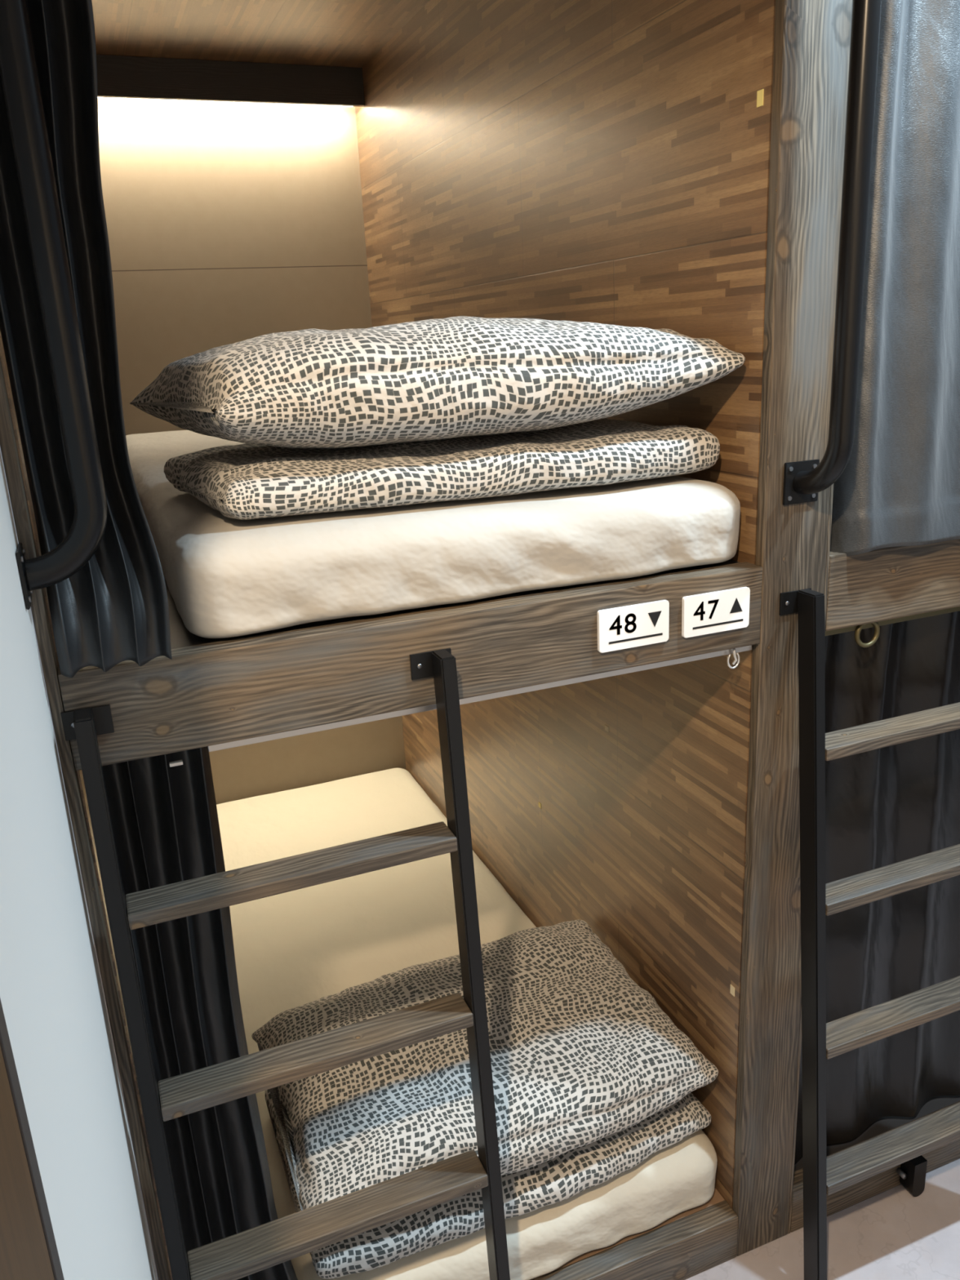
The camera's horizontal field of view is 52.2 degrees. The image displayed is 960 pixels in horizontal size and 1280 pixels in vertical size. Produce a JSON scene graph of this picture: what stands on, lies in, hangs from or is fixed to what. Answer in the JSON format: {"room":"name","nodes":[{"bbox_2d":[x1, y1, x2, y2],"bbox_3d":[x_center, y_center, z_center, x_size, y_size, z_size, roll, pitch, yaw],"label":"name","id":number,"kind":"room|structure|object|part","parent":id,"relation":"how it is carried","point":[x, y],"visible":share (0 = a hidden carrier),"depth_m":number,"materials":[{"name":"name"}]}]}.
{"room":"dormitory","nodes":[
{"label":"dormitory","id":0,"kind":"room"},
{"bbox_2d":[0,330,173,1279],"bbox_3d":[-0.809,-0.131,1.724,0.136,2.750,2.735,-9,18,-20],"label":"wall","id":1,"kind":"structure","parent":0,"point":[52,998],"depth_m":0.83,"materials":[{"name":"white paint"}]},
{"bbox_2d":[97,97,405,804],"bbox_3d":[-0.801,-0.504,3.185,1.040,2.600,0.055,-9,18,-20],"label":"wall","id":2,"kind":"structure","parent":0,"point":[228,223],"depth_m":2.98,"materials":[{"name":"beige paint"}]},
{"bbox_2d":[91,0,429,67],"bbox_3d":[-0.476,-1.391,1.914,0.996,0.020,1.990,-9,18,-20],"label":"ceiling","id":3,"kind":"structure","parent":0,"point":[322,33],"depth_m":2.48,"materials":[{"name":"laminate"}]},
{"bbox_2d":[96,54,364,106],"bbox_3d":[-0.815,-1.567,2.748,0.996,0.100,0.050,-9,18,-20],"label":"light","id":4,"kind":"object","parent":3,"relation":"attached to","point":[120,77],"visible":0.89,"depth_m":2.76,"materials":[{"name":"black"}]},
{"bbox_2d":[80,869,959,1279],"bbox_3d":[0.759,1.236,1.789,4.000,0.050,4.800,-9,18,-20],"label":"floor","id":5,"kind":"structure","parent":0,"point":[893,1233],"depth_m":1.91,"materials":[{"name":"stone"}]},
{"bbox_2d":[0,998,64,1279],"bbox_3d":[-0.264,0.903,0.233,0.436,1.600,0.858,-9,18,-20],"label":"door","id":6,"kind":"structure","parent":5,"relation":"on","point":[28,1251],"depth_m":0.49,"materials":[{"name":"brown wood"}]},
{"bbox_2d":[60,648,510,1279],"bbox_3d":[-0.207,0.697,1.366,0.492,1.321,0.156,-9,18,-20],"label":"ladder","id":7,"kind":"object","parent":5,"relation":"on","point":[241,1255],"visible":1,"depth_m":1.32,"materials":[{"name":"black"}]},
{"bbox_3d":[-0.412,0.731,1.288,0.021,1.321,0.153,-9,18,-20],"label":"rail","id":8,"kind":"part","parent":7,"relation":"part of","materials":[{"name":"black"}]},
{"bbox_3d":[0.004,0.663,1.443,0.021,1.321,0.153,-9,18,-20],"label":"rail","id":9,"kind":"part","parent":7,"relation":"part of","materials":[{"name":"black metal"}]},
{"bbox_2d":[0,0,852,1279],"bbox_3d":[-0.364,-0.314,2.244,1.134,2.750,2.044,-9,18,-20],"label":"bunk bed","id":10,"kind":"object","parent":5,"relation":"on","point":[211,691],"visible":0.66,"depth_m":1.39,"materials":[{"name":"brown wood"}]},
{"bbox_2d":[0,0,107,609],"bbox_3d":[-0.476,-0.488,0.961,0.099,0.923,0.063,-9,18,-20],"label":"handrail","id":11,"kind":"object","parent":10,"relation":"attached to","point":[19,73],"visible":1,"depth_m":1.00,"materials":[{"name":"black metal"}]},
{"bbox_3d":[-0.510,0.027,1.160,0.014,2.750,0.045,-9,18,-20],"label":"post","id":12,"kind":"part","parent":10,"relation":"part of","materials":[{"name":"brown wood"}]},
{"bbox_2d":[0,0,172,677],"bbox_3d":[-0.457,-0.503,1.042,0.156,1.094,0.114,-9,18,-20],"label":"curtain","id":13,"kind":"object","parent":10,"relation":"hanging from","point":[113,611],"visible":0.73,"depth_m":1.11,"materials":[{"name":"black fabric"}]},
{"bbox_2d":[168,760,182,767],"bbox_3d":[-0.382,0.155,1.230,0.016,0.004,0.008,-9,18,-20],"label":"clip","id":14,"kind":"object","parent":10,"relation":"attached to","point":[178,762],"visible":1,"depth_m":1.23,"materials":[{"name":"silver metal"}]},
{"bbox_2d":[125,430,740,638],"bbox_3d":[-0.349,-0.372,2.236,0.842,0.128,2.022,-9,18,-20],"label":"mattress","id":15,"kind":"object","parent":10,"relation":"on","point":[224,576],"visible":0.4,"depth_m":1.34,"materials":[{"name":"white fabric"}]},
{"bbox_2d":[164,417,719,519],"bbox_3d":[-0.084,-0.294,1.585,0.824,0.086,0.534,-9,18,-20],"label":"duvet","id":16,"kind":"object","parent":15,"relation":"on","point":[246,481],"visible":0.79,"depth_m":1.39,"materials":[{"name":"fabric"}]},
{"bbox_2d":[129,315,745,448],"bbox_3d":[-0.092,-0.403,1.510,0.839,0.176,0.512,-9,18,-20],"label":"pillow","id":17,"kind":"object","parent":16,"relation":"on","point":[458,376],"visible":1,"depth_m":1.33,"materials":[{"name":"fabric"}]},
{"bbox_2d":[216,768,717,1279],"bbox_3d":[-0.288,0.830,2.612,0.846,0.134,2.002,-9,18,-20],"label":"mattress","id":18,"kind":"object","parent":10,"relation":"on","point":[297,948],"visible":0.39,"depth_m":2.54,"materials":[{"name":"beige fabric"}]},
{"bbox_2d":[265,1088,711,1279],"bbox_3d":[-0.005,0.912,1.945,0.790,0.079,0.555,-9,18,-20],"label":"duvet","id":19,"kind":"object","parent":18,"relation":"on","point":[560,1178],"visible":0.31,"depth_m":1.72,"materials":[{"name":"fabric"}]},
{"bbox_2d":[251,920,718,1210],"bbox_3d":[-0.011,0.795,1.913,0.791,0.164,0.565,-9,18,-20],"label":"pillow","id":20,"kind":"object","parent":19,"relation":"on","point":[582,1054],"visible":0.73,"depth_m":1.77,"materials":[{"name":"fabric"}]},
{"bbox_2d":[207,644,751,751],"bbox_3d":[0.037,0.072,1.401,0.836,0.013,0.016,-9,18,-20],"label":"track","id":21,"kind":"object","parent":10,"relation":"attached to","point":[410,711],"visible":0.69,"depth_m":1.38,"materials":[{"name":"silver metal"}]},
{"bbox_2d":[102,746,297,1279],"bbox_3d":[-0.391,0.667,1.448,0.193,1.124,0.045,-9,18,-20],"label":"curtain","id":22,"kind":"object","parent":21,"relation":"hanging from","point":[165,821],"visible":0.65,"depth_m":1.40,"materials":[{"name":"black fabric"}]},
{"bbox_2d":[727,648,739,668],"bbox_3d":[0.394,0.029,1.523,0.023,0.034,0.004,-9,18,-20],"label":"curtain hook","id":23,"kind":"object","parent":21,"relation":"hanging from","point":[733,649],"visible":1,"depth_m":1.52,"materials":[{"name":"white plastic"}]},
{"bbox_2d":[596,600,669,653],"bbox_3d":[0.224,-0.020,1.424,0.116,0.062,0.006,-9,18,-20],"label":"number sign","id":24,"kind":"object","parent":10,"relation":"attached to","point":[630,626],"visible":1,"depth_m":1.42,"materials":[{"name":"white plastic"}]},
{"bbox_3d":[0.024,1.215,1.723,0.998,0.101,0.042,-9,18,-20],"label":"board","id":25,"kind":"part","parent":10,"relation":"part of","materials":[{"name":"brown wood"}]},
{"bbox_2d":[681,586,750,637],"bbox_3d":[0.355,-0.042,1.473,0.116,0.062,0.006,-9,18,-20],"label":"number sign","id":26,"kind":"object","parent":10,"relation":"attached to","point":[712,612],"visible":1,"depth_m":1.47,"materials":[{"name":"white plastic"}]},
{"bbox_3d":[0.482,-0.132,1.516,0.120,2.750,0.020,-9,18,-20],"label":"post","id":27,"kind":"part","parent":10,"relation":"part of","materials":[{"name":"brown wood"}]},
{"bbox_2d":[782,0,881,505],"bbox_3d":[0.480,-0.635,1.303,0.063,0.923,0.099,-9,18,-20],"label":"handrail","id":28,"kind":"object","parent":10,"relation":"attached to","point":[803,480],"visible":1,"depth_m":1.30,"materials":[{"name":"black metal"}]},
{"bbox_2d":[778,587,959,1279],"bbox_3d":[0.759,0.538,1.725,0.506,1.321,0.156,-9,18,-20],"label":"ladder","id":29,"kind":"object","parent":5,"relation":"on","point":[824,1175],"visible":1,"depth_m":1.67,"materials":[{"name":"black"}]},
{"bbox_3d":[0.562,0.571,1.650,0.021,1.321,0.153,-9,18,-20],"label":"rail","id":30,"kind":"part","parent":29,"relation":"part of","materials":[{"name":"black"}]},
{"bbox_2d":[787,484,959,1234],"bbox_3d":[0.629,-0.478,2.612,1.010,2.750,2.044,-9,18,-20],"label":"bunk bed","id":31,"kind":"object","parent":5,"relation":"on","point":[884,584],"visible":0.22,"depth_m":1.62,"materials":[{"name":"brown wood"}]},
{"bbox_3d":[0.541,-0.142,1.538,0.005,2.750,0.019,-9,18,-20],"label":"post","id":32,"kind":"part","parent":31,"relation":"part of","materials":[{"name":"brown wood"}]},
{"bbox_2d":[854,622,879,648],"bbox_3d":[0.640,-0.011,1.619,0.050,0.050,0.008,-9,18,-20],"label":"curtain ring","id":33,"kind":"object","parent":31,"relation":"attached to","point":[877,628],"visible":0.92,"depth_m":1.62,"materials":[{"name":"gold metal"}]},
{"bbox_3d":[1.069,1.042,2.111,1.004,0.101,0.042,-9,18,-20],"label":"board","id":34,"kind":"part","parent":31,"relation":"part of","materials":[{"name":"brown wood"}]},
{"bbox_2d":[825,606,959,635],"bbox_3d":[1.009,-0.089,1.762,0.990,0.013,0.016,-9,18,-20],"label":"track","id":35,"kind":"object","parent":31,"relation":"attached to","point":[957,608],"visible":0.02,"depth_m":1.64,"materials":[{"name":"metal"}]},
{"bbox_2d":[794,610,959,1164],"bbox_3d":[1.010,0.443,1.968,0.968,1.129,0.046,-9,18,-20],"label":"curtain","id":36,"kind":"object","parent":35,"relation":"hanging from","point":[892,804],"visible":0.6,"depth_m":1.87,"materials":[{"name":"black fabric"}]},
{"bbox_2d":[830,0,959,555],"bbox_3d":[0.976,-0.717,1.540,0.973,1.117,0.096,-8,18,-17],"label":"curtain","id":37,"kind":"object","parent":31,"relation":"hanging from","point":[899,485],"visible":0.87,"depth_m":1.45,"materials":[{"name":"grey fabric"}]},
{"bbox_2d":[896,1155,927,1196],"bbox_3d":[0.886,1.092,2.004,0.056,0.084,0.035,-9,18,-20],"label":"bracket","id":38,"kind":"object","parent":31,"relation":"attached to","point":[912,1173],"visible":0.98,"depth_m":1.99,"materials":[{"name":"black metal"}]},
{"bbox_2d":[355,0,775,1208],"bbox_3d":[0.053,-0.276,2.442,0.006,2.520,2.024,-9,18,-20],"label":"wall","id":39,"kind":"structure","parent":0,"point":[603,162],"depth_m":1.89,"materials":[{"name":"laminate"}]},
{"bbox_2d":[604,724,608,732],"bbox_3d":[0.267,0.186,2.060,0.001,0.012,0.016,-9,18,-20],"label":"sticker","id":40,"kind":"object","parent":39,"relation":"attached to","point":[606,728],"visible":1,"depth_m":2.06,"materials":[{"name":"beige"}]},
{"bbox_2d":[729,984,734,996],"bbox_3d":[0.453,0.628,1.755,0.001,0.018,0.012,-9,18,-20],"label":"sticker","id":41,"kind":"object","parent":39,"relation":"attached to","point":[732,988],"visible":1,"depth_m":1.75,"materials":[{"name":"beige paper"}]},
{"bbox_2d":[756,88,764,107],"bbox_3d":[0.382,-0.739,1.336,0.001,0.020,0.013,-9,18,-20],"label":"sticker","id":42,"kind":"object","parent":39,"relation":"attached to","point":[759,93],"visible":1,"depth_m":1.34,"materials":[{"name":"yellow paper"}]}
]}

